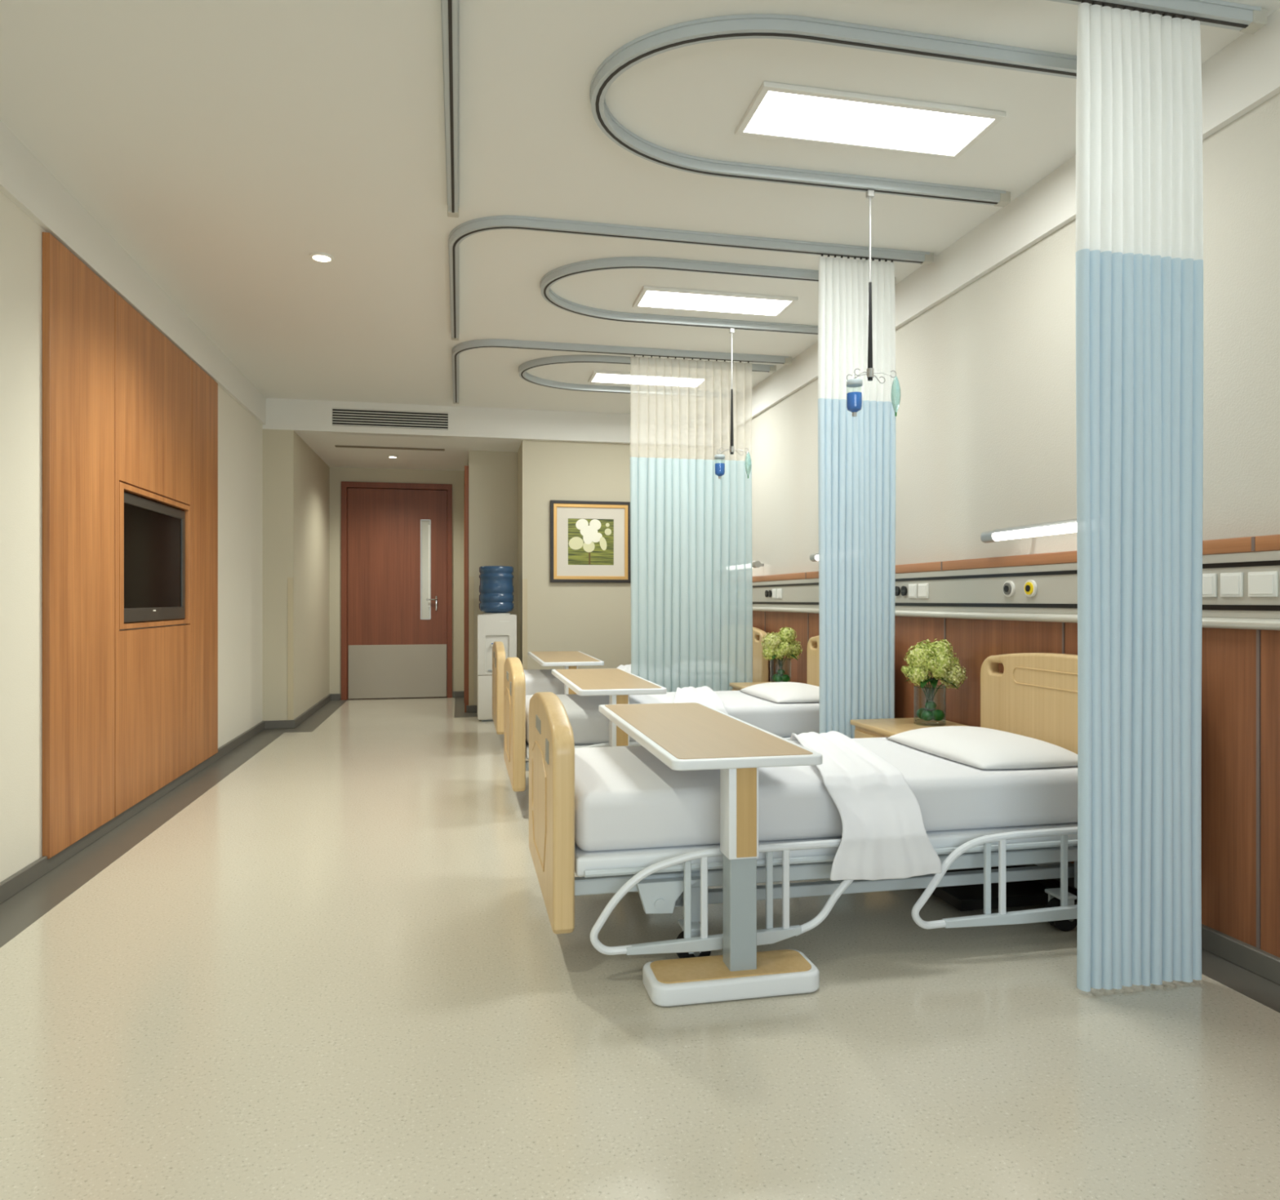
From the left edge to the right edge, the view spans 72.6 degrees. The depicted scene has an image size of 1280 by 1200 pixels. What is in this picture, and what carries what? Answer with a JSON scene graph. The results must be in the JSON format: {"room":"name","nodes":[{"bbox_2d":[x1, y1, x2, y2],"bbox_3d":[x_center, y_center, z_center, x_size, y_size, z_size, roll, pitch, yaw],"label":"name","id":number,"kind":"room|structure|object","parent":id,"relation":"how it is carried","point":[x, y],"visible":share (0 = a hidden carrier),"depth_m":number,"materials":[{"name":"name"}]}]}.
{"room":"hospital room","nodes":[
{"label":"hospital room","id":0,"kind":"room"},
{"bbox_2d":[0,191,262,882],"bbox_3d":[-2.409,-0.340,2.284,0.210,3.080,11.850,0,0,-12],"label":"wall","id":1,"kind":"structure","parent":0,"point":[240,434],"depth_m":3.74,"materials":[{"name":"beige paint"}]},
{"bbox_2d":[42,231,115,858],"bbox_3d":[-2.680,-0.238,4.186,0.030,2.747,0.741,0,0,-12],"label":"wood panel","id":2,"kind":"object","parent":1,"relation":"attached to","point":[78,306],"visible":0.97,"depth_m":4.08,"materials":[{"name":"orange wood"}]},
{"bbox_2d":[0,120,266,424],"bbox_3d":[-2.312,-1.755,2.406,0.030,0.250,11.650,0,0,-12],"label":"trim","id":3,"kind":"structure","parent":1,"relation":"attached to","point":[24,180],"depth_m":4.43,"materials":[{"name":"white paint"}]},
{"bbox_2d":[115,292,191,817],"bbox_3d":[-2.944,-0.238,5.197,0.136,2.747,1.331,0,0,-12],"label":"wood panel","id":4,"kind":"object","parent":1,"relation":"attached to","point":[153,376],"visible":0.84,"depth_m":5.05,"materials":[{"name":"orange wood"}]},
{"bbox_2d":[124,492,185,622],"bbox_3d":[-2.954,-0.231,5.225,0.107,0.712,1.132,0,0,-12],"label":"television","id":5,"kind":"object","parent":4,"relation":"attached to","point":[154,533],"visible":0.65,"depth_m":5.19,"materials":[{"name":"grey"}]},
{"bbox_2d":[0,693,330,904],"bbox_3d":[-2.420,1.161,3.568,0.290,0.078,13.970,0,0,-12],"label":"baseboard","id":6,"kind":"structure","parent":1,"relation":"attached to","point":[17,882],"depth_m":4.70,"materials":[{"name":"grey plastic"}]},
{"bbox_2d":[0,699,347,947],"bbox_3d":[-2.317,1.199,3.579,0.465,0.001,13.950,0,0,-12],"label":"trim","id":7,"kind":"structure","parent":1,"relation":"attached to","point":[22,909],"depth_m":4.35,"materials":[{"name":"grey plastic"}]},
{"bbox_2d":[191,360,217,768],"bbox_3d":[-3.094,-0.238,6.180,0.030,2.747,0.638,0,0,-12],"label":"wood panel","id":8,"kind":"object","parent":1,"relation":"attached to","point":[204,388],"visible":0.82,"depth_m":6.13,"materials":[{"name":"orange wood"}]},
{"bbox_2d":[262,429,329,720],"bbox_3d":[-3.748,-0.195,9.410,0.480,2.790,2.650,0,0,-12],"label":"wall","id":9,"kind":"structure","parent":0,"point":[296,480],"depth_m":8.25,"materials":[{"name":"beige paint"}]},
{"bbox_2d":[287,577,293,719],"bbox_3d":[-3.268,0.455,8.153,0.050,1.330,0.004,0,0,-12],"label":"guard","id":10,"kind":"object","parent":9,"relation":"attached to","point":[290,580],"visible":1,"depth_m":8.15,"materials":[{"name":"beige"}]},
{"bbox_2d":[329,466,464,700],"bbox_3d":[-2.897,-0.195,10.771,1.900,2.790,0.330,0,0,-12],"label":"wall","id":11,"kind":"structure","parent":0,"point":[337,475],"depth_m":10.62,"materials":[{"name":"beige paint"}]},
{"bbox_2d":[341,481,452,700],"bbox_3d":[-2.966,-0.110,10.683,1.300,2.620,0.274,0,0,-12],"label":"door","id":12,"kind":"structure","parent":11,"relation":"in","point":[397,538],"depth_m":10.59,"materials":[{"name":"red wood"}]},
{"bbox_2d":[330,690,477,712],"bbox_3d":[-1.568,1.161,9.644,4.485,0.078,1.320,0,0,31],"label":"baseboard","id":13,"kind":"structure","parent":11,"relation":"attached to","point":[471,708],"depth_m":10.42,"materials":[{"name":"grey plastic"}]},
{"bbox_2d":[294,431,630,471],"bbox_3d":[-1.639,-1.645,9.873,4.800,0.110,2.600,0,0,-12],"label":"ceiling","id":14,"kind":"structure","parent":0,"point":[455,456],"depth_m":9.21,"materials":[{"name":"white paint"}]},
{"bbox_2d":[334,444,444,450],"bbox_3d":[-2.600,-1.582,9.091,1.100,0.015,0.060,0,0,-12],"label":"ceiling vent","id":15,"kind":"object","parent":14,"relation":"in","point":[335,446],"visible":1,"depth_m":9.07,"materials":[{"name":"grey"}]},
{"bbox_2d":[387,455,397,457],"bbox_3d":[-2.737,-1.584,9.655,0.110,0.012,0.110,0,0,-12],"label":"recessed light","id":16,"kind":"object","parent":14,"relation":"in","point":[388,456],"visible":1,"depth_m":9.62,"materials":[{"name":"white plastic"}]},
{"bbox_2d":[467,450,517,706],"bbox_3d":[-1.656,-0.195,10.201,0.700,2.790,1.750,0,0,-12],"label":"wall","id":17,"kind":"structure","parent":0,"point":[492,475],"depth_m":9.32,"materials":[{"name":"beige paint"}]},
{"bbox_2d":[453,697,477,717],"bbox_3d":[-1.766,1.199,9.872,0.650,0.001,1.850,0,0,-12],"label":"trim","id":18,"kind":"structure","parent":17,"relation":"attached to","point":[460,701],"depth_m":9.45,"materials":[{"name":"grey plastic"}]},
{"bbox_2d":[464,465,468,712],"bbox_3d":[-1.945,-0.115,9.769,0.045,2.630,0.980,0,0,-12],"label":"door","id":19,"kind":"structure","parent":17,"relation":"in","point":[466,468],"depth_m":9.29,"materials":[{"name":"orange wood"}]},
{"bbox_2d":[469,576,474,705],"bbox_3d":[-1.791,0.435,9.277,0.050,1.370,0.004,0,0,-12],"label":"guard","id":20,"kind":"object","parent":17,"relation":"attached to","point":[471,578],"visible":1,"depth_m":9.28,"materials":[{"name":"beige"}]},
{"bbox_2d":[517,440,631,669],"bbox_3d":[-0.172,-0.210,9.242,2.185,2.820,0.730,0,0,-12],"label":"wall","id":21,"kind":"structure","parent":0,"point":[593,620],"depth_m":8.77,"materials":[{"name":"beige paint"}]},
{"bbox_2d":[332,408,448,430],"bbox_3d":[-2.389,-1.732,8.366,1.070,0.164,0.046,0,0,-12],"label":"air vent","id":22,"kind":"object","parent":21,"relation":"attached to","point":[340,416],"visible":1,"depth_m":8.36,"materials":[{"name":"black metal"}]},
{"bbox_2d":[262,397,630,443],"bbox_3d":[-1.379,-1.735,8.594,4.370,0.290,0.090,0,0,-12],"label":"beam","id":23,"kind":"structure","parent":21,"relation":"attached to","point":[295,415],"depth_m":8.50,"materials":[{"name":"white paint"}]},
{"bbox_2d":[522,578,527,669],"bbox_3d":[-1.143,0.455,8.665,0.050,1.330,0.004,0,0,-12],"label":"guard","id":24,"kind":"object","parent":21,"relation":"attached to","point":[524,580],"visible":0.58,"depth_m":8.66,"materials":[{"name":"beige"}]},
{"bbox_2d":[550,500,631,582],"bbox_3d":[-0.493,-0.585,8.783,0.820,0.820,0.035,0,0,-12],"label":"framed picture","id":25,"kind":"object","parent":21,"relation":"attached to","point":[590,540],"visible":0.96,"depth_m":8.78,"materials":[{"name":"brown"}]},
{"bbox_2d":[568,518,613,564],"bbox_3d":[-0.496,-0.585,8.793,0.472,0.472,0.006,0,0,-12],"label":"print","id":26,"kind":"object","parent":25,"relation":"attached to","point":[590,540],"depth_m":8.79,"materials":[{"name":"green paper"}]},
{"bbox_2d":[0,697,1279,1199],"bbox_3d":[-0.431,1.250,4.047,4.800,0.100,14.500,0,0,-12],"label":"floor","id":27,"kind":"structure","parent":0,"point":[340,971],"depth_m":2.39,"materials":[{"name":"beige laminate"}]},
{"bbox_2d":[477,613,516,721],"bbox_3d":[-1.443,0.665,8.774,0.380,1.070,0.381,0,0,-12],"label":"water dispenser","id":28,"kind":"object","parent":27,"relation":"on","point":[491,627],"visible":0.71,"depth_m":8.60,"materials":[{"name":"white plastic"}]},
{"bbox_2d":[479,565,514,613],"bbox_3d":[-1.447,-0.105,8.789,0.348,0.467,0.348,0,0,-12],"label":"water bottle","id":29,"kind":"object","parent":28,"relation":"on","point":[496,582],"visible":1,"depth_m":8.64,"materials":[{"name":"blue plastic"}]},
{"bbox_2d":[528,651,604,694],"bbox_3d":[-0.684,0.838,7.390,0.546,0.724,1.450,0,0,-12],"label":"table","id":30,"kind":"object","parent":27,"relation":"on","point":[569,660],"visible":0.51,"depth_m":6.93,"materials":[{"name":"beige wood"}]},
{"bbox_2d":[551,668,666,746],"bbox_3d":[-0.259,0.838,5.344,0.546,0.724,1.450,0,0,-12],"label":"table","id":31,"kind":"object","parent":27,"relation":"on","point":[618,684],"visible":0.51,"depth_m":4.87,"materials":[{"name":"beige wood"}]},
{"bbox_2d":[492,626,768,734],"bbox_3d":[-0.143,0.711,7.449,2.176,0.977,1.226,0,0,-12],"label":"hospital bed","id":32,"kind":"object","parent":27,"relation":"on","point":[760,664],"visible":0.24,"depth_m":7.06,"materials":[{"name":"beige wood"}]},
{"bbox_2d":[523,669,564,695],"bbox_3d":[-0.155,0.720,7.533,2.024,0.195,0.925,0,0,-12],"label":"mattress","id":33,"kind":"object","parent":32,"relation":"on","point":[536,680],"visible":0.02,"depth_m":6.95,"materials":[{"name":"white fabric"}]},
{"bbox_2d":[616,664,631,672],"bbox_3d":[-0.097,0.748,7.497,0.393,0.332,1.172,0,0,-6],"label":"blanket","id":34,"kind":"object","parent":33,"relation":"on","point":[627,668],"visible":0.14,"depth_m":7.57,"materials":[{"name":"white fabric"}]},
{"bbox_2d":[503,635,819,791],"bbox_3d":[0.281,0.711,5.403,2.176,0.977,1.226,0,0,-12],"label":"hospital bed","id":35,"kind":"object","parent":27,"relation":"on","point":[516,747],"visible":0.24,"depth_m":4.84,"materials":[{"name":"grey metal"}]},
{"bbox_2d":[525,690,819,744],"bbox_3d":[0.270,0.720,5.487,2.024,0.195,0.925,0,0,-12],"label":"mattress","id":36,"kind":"object","parent":35,"relation":"on","point":[588,725],"visible":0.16,"depth_m":5.14,"materials":[{"name":"white fabric"}]},
{"bbox_2d":[674,685,728,714],"bbox_3d":[0.327,0.748,5.451,0.393,0.332,1.172,0,0,-6],"label":"blanket","id":37,"kind":"object","parent":36,"relation":"on","point":[704,695],"visible":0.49,"depth_m":5.29,"materials":[{"name":"white fabric"}]},
{"bbox_2d":[739,681,819,702],"bbox_3d":[0.978,0.583,5.626,0.500,0.076,0.780,0,0,-12],"label":"pillow","id":38,"kind":"object","parent":36,"relation":"on","point":[783,691],"visible":0.81,"depth_m":5.41,"materials":[{"name":"white fabric"}]},
{"bbox_2d":[599,702,822,1006],"bbox_3d":[0.161,0.838,3.317,0.546,0.724,1.450,0,0,-12],"label":"table","id":39,"kind":"object","parent":27,"relation":"on","point":[694,735],"visible":1,"depth_m":2.67,"materials":[{"name":"beige wood"}]},
{"bbox_2d":[729,681,791,690],"bbox_3d":[0.959,0.914,6.431,0.506,0.572,0.505,0,0,-12],"label":"nightstand","id":40,"kind":"object","parent":27,"relation":"on","point":[735,686],"visible":0.12,"depth_m":6.54,"materials":[{"name":"brown wood"}]},
{"bbox_3d":[1.041,0.532,6.456,0.157,0.192,0.157,0,0,-12],"label":"flower vase","id":41,"kind":"object","parent":40,"relation":"on","visible":0},
{"bbox_2d":[760,626,802,682],"bbox_3d":[1.046,0.403,6.461,0.331,0.408,0.239,0,0,-12],"label":"flower bouquet","id":42,"kind":"object","parent":41,"relation":"in","point":[777,646],"visible":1,"depth_m":6.39,"materials":[{"name":"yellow plant"}]},
{"bbox_2d":[528,653,1077,958],"bbox_3d":[0.705,0.711,3.356,2.176,0.977,1.226,0,0,-12],"label":"hospital bed","id":43,"kind":"object","parent":27,"relation":"on","point":[1035,695],"visible":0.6,"depth_m":2.98,"materials":[{"name":"brown wood"}]},
{"bbox_2d":[574,737,1077,851],"bbox_3d":[0.694,0.720,3.440,2.024,0.195,0.925,0,0,-12],"label":"mattress","id":44,"kind":"object","parent":43,"relation":"on","point":[626,797],"visible":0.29,"depth_m":3.03,"materials":[{"name":"white fabric"}]},
{"bbox_2d":[789,730,942,880],"bbox_3d":[0.752,0.748,3.405,0.393,0.332,1.172,0,0,-6],"label":"blanket","id":45,"kind":"object","parent":44,"relation":"on","point":[884,836],"visible":0.9,"depth_m":2.90,"materials":[{"name":"white fabric"}]},
{"bbox_2d":[886,725,1077,768],"bbox_3d":[1.403,0.583,3.579,0.500,0.076,0.780,0,0,-12],"label":"pillow","id":46,"kind":"object","parent":44,"relation":"on","point":[982,748],"visible":0.98,"depth_m":3.36,"materials":[{"name":"white fabric"}]},
{"bbox_2d":[924,864,1077,911],"bbox_3d":[1.394,1.147,3.588,0.510,0.045,0.560,0,0,-12],"label":"tray","id":47,"kind":"object","parent":43,"relation":"on","point":[1032,892],"depth_m":3.37,"materials":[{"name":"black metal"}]},
{"bbox_2d":[849,717,969,737],"bbox_3d":[1.384,0.914,4.385,0.506,0.572,0.505,0,0,-12],"label":"nightstand","id":48,"kind":"object","parent":27,"relation":"on","point":[882,727],"visible":0.16,"depth_m":4.42,"materials":[{"name":"brown wood"}]},
{"bbox_3d":[1.465,0.532,4.409,0.157,0.192,0.157,0,0,-12],"label":"flower vase","id":49,"kind":"object","parent":48,"relation":"on","visible":0},
{"bbox_2d":[901,638,967,720],"bbox_3d":[1.479,0.400,4.391,0.327,0.414,0.240,0,0,12],"label":"flower bouquet","id":50,"kind":"object","parent":49,"relation":"in","point":[937,659],"visible":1,"depth_m":4.35,"materials":[{"name":"green plant"}]},
{"bbox_2d":[0,0,1279,413],"bbox_3d":[-0.162,-1.930,2.749,4.800,0.100,11.850,0,0,-12],"label":"ceiling","id":51,"kind":"structure","parent":0,"point":[223,145],"depth_m":3.74,"materials":[{"name":"white paint"}]},
{"bbox_2d":[309,252,333,262],"bbox_3d":[-1.743,-1.874,4.776,0.124,0.012,0.124,0,0,-12],"label":"recessed light","id":52,"kind":"object","parent":51,"relation":"in","point":[317,256],"visible":1,"depth_m":4.77,"materials":[{"name":"white plastic"}]},
{"bbox_2d":[587,370,630,384],"bbox_3d":[0.070,-1.870,7.398,0.980,0.020,0.340,0,0,-12],"label":"recessed light","id":53,"kind":"object","parent":51,"relation":"in","point":[597,376],"visible":0.41,"depth_m":7.30,"materials":[{"name":"white paint"}]},
{"bbox_2d":[591,373,630,383],"bbox_3d":[0.070,-1.871,7.398,0.924,0.015,0.286,0,0,-12],"label":"diffuser","id":54,"kind":"object","parent":53,"relation":"attached to","point":[596,378],"depth_m":7.33,"materials":[{"name":"white plastic"}]},
{"bbox_2d":[451,338,791,404],"bbox_3d":[-0.286,-1.855,7.439,2.573,0.050,1.970,0,0,-12],"label":"track","id":55,"kind":"object","parent":51,"relation":"attached to","point":[457,349],"visible":1,"depth_m":6.50,"materials":[{"name":"silver metal"}]},
{"bbox_2d":[630,355,752,692],"bbox_3d":[0.397,-0.320,6.602,0.960,3.024,0.042,0,0,-12],"label":"privacy curtain","id":56,"kind":"object","parent":55,"relation":"hanging from","point":[691,566],"visible":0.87,"depth_m":6.59,"materials":[{"name":"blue fabric"}]},
{"bbox_2d":[518,355,776,393],"bbox_3d":[0.003,-1.855,7.262,2.019,0.050,0.996,0,0,-12],"label":"track","id":57,"kind":"object","parent":51,"relation":"attached to","point":[524,367],"visible":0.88,"depth_m":6.96,"materials":[{"name":"silver metal"}]},
{"bbox_2d":[448,215,933,340],"bbox_3d":[0.131,-1.855,5.432,2.573,0.050,1.990,0,0,-12],"label":"track","id":58,"kind":"object","parent":51,"relation":"attached to","point":[469,228],"visible":1,"depth_m":4.48,"materials":[{"name":"silver metal"}]},
{"bbox_2d":[817,253,895,738],"bbox_3d":[1.163,-0.320,4.658,0.444,3.024,0.035,0,0,-12],"label":"privacy curtain","id":59,"kind":"object","parent":58,"relation":"hanging from","point":[856,455],"visible":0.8,"depth_m":4.64,"materials":[{"name":"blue fabric"}]},
{"bbox_2d":[632,285,798,317],"bbox_3d":[0.467,-1.870,5.479,0.980,0.020,0.340,0,0,-12],"label":"recessed light","id":60,"kind":"object","parent":51,"relation":"in","point":[649,297],"visible":1,"depth_m":5.46,"materials":[{"name":"white paint"}]},
{"bbox_2d":[539,256,895,334],"bbox_3d":[0.399,-1.855,5.353,2.019,0.050,0.996,0,0,-12],"label":"track","id":61,"kind":"object","parent":51,"relation":"attached to","point":[557,274],"visible":0.87,"depth_m":4.97,"materials":[{"name":"silver metal"}]},
{"bbox_2d":[716,328,748,455],"bbox_3d":[0.619,-1.406,5.881,0.203,0.848,0.108,0,0,-12],"label":"hanger","id":62,"kind":"object","parent":61,"relation":"hanging from","point":[731,331],"visible":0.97,"depth_m":5.87,"materials":[{"name":"silver metal"}]},
{"bbox_2d":[714,451,724,479],"bbox_3d":[0.532,-0.900,5.809,0.070,0.186,0.070,0,0,-12],"label":"bottle","id":63,"kind":"object","parent":62,"relation":"hanging from","point":[719,467],"visible":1,"depth_m":5.78,"materials":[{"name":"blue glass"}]},
{"bbox_2d":[745,450,751,478],"bbox_3d":[0.726,-0.910,5.849,0.045,0.188,0.030,0,0,-12],"label":"bag","id":64,"kind":"object","parent":62,"relation":"hanging from","point":[748,459],"visible":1,"depth_m":5.84,"materials":[{"name":"teal plastic"}]},
{"bbox_2d":[589,13,1076,207],"bbox_3d":[0.809,-1.855,3.375,2.019,0.050,0.996,0,0,-12],"label":"track","id":65,"kind":"object","parent":51,"relation":"attached to","point":[775,26],"visible":0.92,"depth_m":2.98,"materials":[{"name":"silver metal"}]},
{"bbox_2d":[846,189,896,383],"bbox_3d":[1.029,-1.406,3.903,0.203,0.848,0.108,0,0,-12],"label":"hanger","id":66,"kind":"object","parent":65,"relation":"hanging from","point":[869,371],"visible":0.93,"depth_m":3.89,"materials":[{"name":"silver metal"}]},
{"bbox_2d":[846,373,862,417],"bbox_3d":[0.942,-0.900,3.831,0.070,0.186,0.070,0,0,-12],"label":"bottle","id":67,"kind":"object","parent":66,"relation":"hanging from","point":[854,399],"visible":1,"depth_m":3.81,"materials":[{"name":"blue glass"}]},
{"bbox_2d":[890,373,900,416],"bbox_3d":[1.136,-0.910,3.871,0.045,0.188,0.030,0,0,-12],"label":"bag","id":68,"kind":"object","parent":66,"relation":"hanging from","point":[895,388],"visible":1,"depth_m":3.86,"materials":[{"name":"teal"}]},
{"bbox_2d":[440,0,1266,217],"bbox_3d":[0.537,-1.855,3.468,2.573,0.050,1.960,0,0,-12],"label":"track","id":69,"kind":"object","parent":51,"relation":"attached to","point":[1247,19],"visible":1,"depth_m":2.77,"materials":[{"name":"silver metal"}]},
{"bbox_2d":[1075,0,1203,991],"bbox_3d":[1.554,-0.320,2.701,0.444,3.024,0.034,0,0,-12],"label":"privacy curtain","id":70,"kind":"object","parent":69,"relation":"hanging from","point":[1140,175],"visible":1,"depth_m":2.69,"materials":[{"name":"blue fabric"}]},
{"bbox_2d":[734,80,1005,159],"bbox_3d":[0.894,-1.870,3.423,0.980,0.020,0.340,0,0,-12],"label":"recessed light","id":71,"kind":"object","parent":51,"relation":"in","point":[778,111],"visible":1,"depth_m":3.39,"materials":[{"name":"white paint"}]},
{"bbox_2d":[751,92,1279,576],"bbox_3d":[2.055,-0.340,3.337,0.220,3.080,12.100,0,0,-12],"label":"wall","id":72,"kind":"structure","parent":0,"point":[985,418],"depth_m":4.05,"materials":[{"name":"beige paint"}]},
{"bbox_2d":[751,560,763,568],"bbox_3d":[0.945,-0.302,7.784,0.148,0.060,0.900,0,0,-12],"label":"wall lamp","id":73,"kind":"object","parent":72,"relation":"attached to","point":[756,564],"visible":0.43,"depth_m":7.34,"materials":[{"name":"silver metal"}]},
{"bbox_2d":[752,610,764,631],"bbox_3d":[0.988,0.603,7.795,0.060,1.045,0.915,0,0,-12],"label":"wall panel","id":74,"kind":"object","parent":72,"relation":"attached to","point":[758,617],"depth_m":7.49,"materials":[{"name":"brown wood"}]},
{"bbox_2d":[765,611,807,684],"bbox_3d":[1.176,0.603,6.890,0.060,1.045,0.915,0,0,-12],"label":"wall panel","id":75,"kind":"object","parent":72,"relation":"attached to","point":[797,670],"depth_m":6.72,"materials":[{"name":"brown wood"}]},
{"bbox_2d":[808,613,819,639],"bbox_3d":[1.363,0.603,5.984,0.060,1.045,0.915,0,0,-12],"label":"wall panel","id":76,"kind":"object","parent":72,"relation":"attached to","point":[814,624],"depth_m":6.32,"materials":[{"name":"brown wood"}]},
{"bbox_2d":[809,552,818,561],"bbox_3d":[1.365,-0.302,5.757,0.148,0.060,0.900,0,0,-12],"label":"wall lamp","id":77,"kind":"object","parent":72,"relation":"attached to","point":[814,557],"visible":0.15,"depth_m":6.11,"materials":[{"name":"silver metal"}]},
{"bbox_2d":[894,616,943,718],"bbox_3d":[1.551,0.603,5.078,0.060,1.045,0.915,0,0,-12],"label":"wall panel","id":78,"kind":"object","parent":72,"relation":"attached to","point":[909,698],"depth_m":4.98,"materials":[{"name":"brown wood"}]},
{"bbox_2d":[946,617,1062,727],"bbox_3d":[1.739,0.603,4.173,0.060,1.045,0.915,0,0,-12],"label":"wall panel","id":79,"kind":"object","parent":72,"relation":"attached to","point":[973,641],"depth_m":4.32,"materials":[{"name":"brown wood"}]},
{"bbox_2d":[764,611,1260,948],"bbox_3d":[1.619,0.605,4.620,0.014,1.030,7.410,0,0,-12],"label":"trim","id":80,"kind":"structure","parent":72,"relation":"attached to","point":[1258,631],"depth_m":2.81,"materials":[{"name":"brown wood"}]},
{"bbox_2d":[751,8,1279,418],"bbox_3d":[1.938,-1.755,3.287,0.030,0.250,11.650,0,0,-12],"label":"trim","id":81,"kind":"structure","parent":72,"relation":"attached to","point":[1244,74],"depth_m":3.99,"materials":[{"name":"white paint"}]},
{"bbox_2d":[752,534,1279,630],"bbox_3d":[1.895,-0.055,3.324,0.095,0.300,11.640,0,0,-12],"label":"bedhead trunking","id":82,"kind":"object","parent":72,"relation":"attached to","point":[966,588],"visible":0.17,"depth_m":3.97,"materials":[{"name":"grey metal"}]},
{"bbox_2d":[768,590,772,597],"bbox_3d":[1.067,-0.052,7.156,0.014,0.058,0.058,0,0,-12],"label":"power socket","id":83,"kind":"object","parent":82,"relation":"attached to","point":[770,593],"visible":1,"depth_m":7.14,"materials":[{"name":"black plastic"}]},
{"bbox_2d":[772,588,776,598],"bbox_3d":[1.088,-0.050,7.064,0.013,0.080,0.082,0,0,-12],"label":"wall switch","id":84,"kind":"object","parent":82,"relation":"attached to","point":[774,590],"visible":1,"depth_m":7.05,"materials":[{"name":"white plastic"}]},
{"bbox_2d":[777,588,782,598],"bbox_3d":[1.111,-0.050,6.952,0.013,0.080,0.100,0,0,-12],"label":"wall switch","id":85,"kind":"object","parent":82,"relation":"attached to","point":[779,590],"visible":1,"depth_m":6.93,"materials":[{"name":"white plastic"}]},
{"bbox_2d":[895,586,900,595],"bbox_3d":[1.497,-0.052,5.080,0.014,0.058,0.058,0,0,-12],"label":"power socket","id":86,"kind":"object","parent":82,"relation":"attached to","point":[897,588],"visible":0.74,"depth_m":5.06,"materials":[{"name":"black plastic"}]},
{"bbox_2d":[900,586,906,595],"bbox_3d":[1.513,-0.052,5.001,0.014,0.058,0.058,0,0,-12],"label":"power socket","id":87,"kind":"object","parent":82,"relation":"attached to","point":[904,589],"visible":1,"depth_m":4.99,"materials":[{"name":"black plastic"}]},
{"bbox_2d":[908,583,916,598],"bbox_3d":[1.535,-0.050,4.910,0.013,0.080,0.082,0,0,-12],"label":"wall switch","id":88,"kind":"object","parent":82,"relation":"attached to","point":[913,587],"visible":1,"depth_m":4.90,"materials":[{"name":"white plastic"}]},
{"bbox_2d":[918,583,928,598],"bbox_3d":[1.558,-0.050,4.798,0.013,0.080,0.100,0,0,-12],"label":"wall switch","id":89,"kind":"object","parent":82,"relation":"attached to","point":[923,588],"visible":1,"depth_m":4.78,"materials":[{"name":"white plastic"}]},
{"bbox_2d":[1002,580,1015,596],"bbox_3d":[1.707,-0.052,4.044,0.022,0.076,0.076,0,0,-12],"label":"outlet","id":90,"kind":"object","parent":82,"relation":"attached to","point":[1009,588],"visible":1,"depth_m":4.03,"materials":[{"name":"white plastic"}]},
{"bbox_2d":[1023,579,1037,596],"bbox_3d":[1.738,-0.052,3.891,0.022,0.076,0.076,0,0,-12],"label":"outlet","id":91,"kind":"object","parent":82,"relation":"attached to","point":[1030,588],"visible":1,"depth_m":3.88,"materials":[{"name":"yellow plastic"}]},
{"bbox_2d":[1202,573,1217,596],"bbox_3d":[1.935,-0.050,2.981,0.013,0.080,0.080,0,0,-12],"label":"wall switch","id":92,"kind":"object","parent":82,"relation":"attached to","point":[1209,580],"visible":0.56,"depth_m":2.96,"materials":[{"name":"white plastic"}]},
{"bbox_2d":[1220,572,1243,596],"bbox_3d":[1.955,-0.050,2.883,0.013,0.080,0.082,0,0,-12],"label":"wall switch","id":93,"kind":"object","parent":82,"relation":"attached to","point":[1231,584],"visible":1,"depth_m":2.88,"materials":[{"name":"white plastic"}]},
{"bbox_2d":[1248,571,1277,596],"bbox_3d":[1.978,-0.050,2.771,0.013,0.080,0.100,0,0,-12],"label":"wall switch","id":94,"kind":"object","parent":82,"relation":"attached to","point":[1260,584],"visible":1,"depth_m":2.76,"materials":[{"name":"white plastic"}]},
{"bbox_2d":[980,518,1076,542],"bbox_3d":[1.786,-0.302,3.730,0.148,0.060,0.900,0,0,-12],"label":"wall lamp","id":95,"kind":"object","parent":72,"relation":"attached to","point":[1069,526],"visible":0.53,"depth_m":3.80,"materials":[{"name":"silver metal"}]},
{"bbox_2d":[1023,863,1279,985],"bbox_3d":[1.905,1.161,3.316,0.083,0.078,11.720,0,0,-12],"label":"baseboard","id":96,"kind":"structure","parent":72,"relation":"attached to","point":[1260,962],"depth_m":2.85,"materials":[{"name":"grey plastic"}]},
{"bbox_2d":[1064,622,1256,946],"bbox_3d":[1.927,0.603,3.267,0.060,1.045,0.915,0,0,-12],"label":"wall panel","id":97,"kind":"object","parent":72,"relation":"attached to","point":[1228,655],"depth_m":2.92,"materials":[{"name":"brown wood"}]},
{"bbox_2d":[1074,902,1279,1013],"bbox_3d":[1.788,1.199,3.281,0.165,0.001,11.700,0,0,-12],"label":"trim","id":98,"kind":"structure","parent":72,"relation":"attached to","point":[1262,990],"depth_m":2.75,"materials":[{"name":"grey plastic"}]},
{"bbox_2d":[1260,629,1279,957],"bbox_3d":[2.115,0.603,2.361,0.060,1.045,0.915,0,0,-12],"label":"wall panel","id":99,"kind":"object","parent":72,"relation":"attached to","point":[1269,639],"depth_m":2.77,"materials":[{"name":"brown wood"}]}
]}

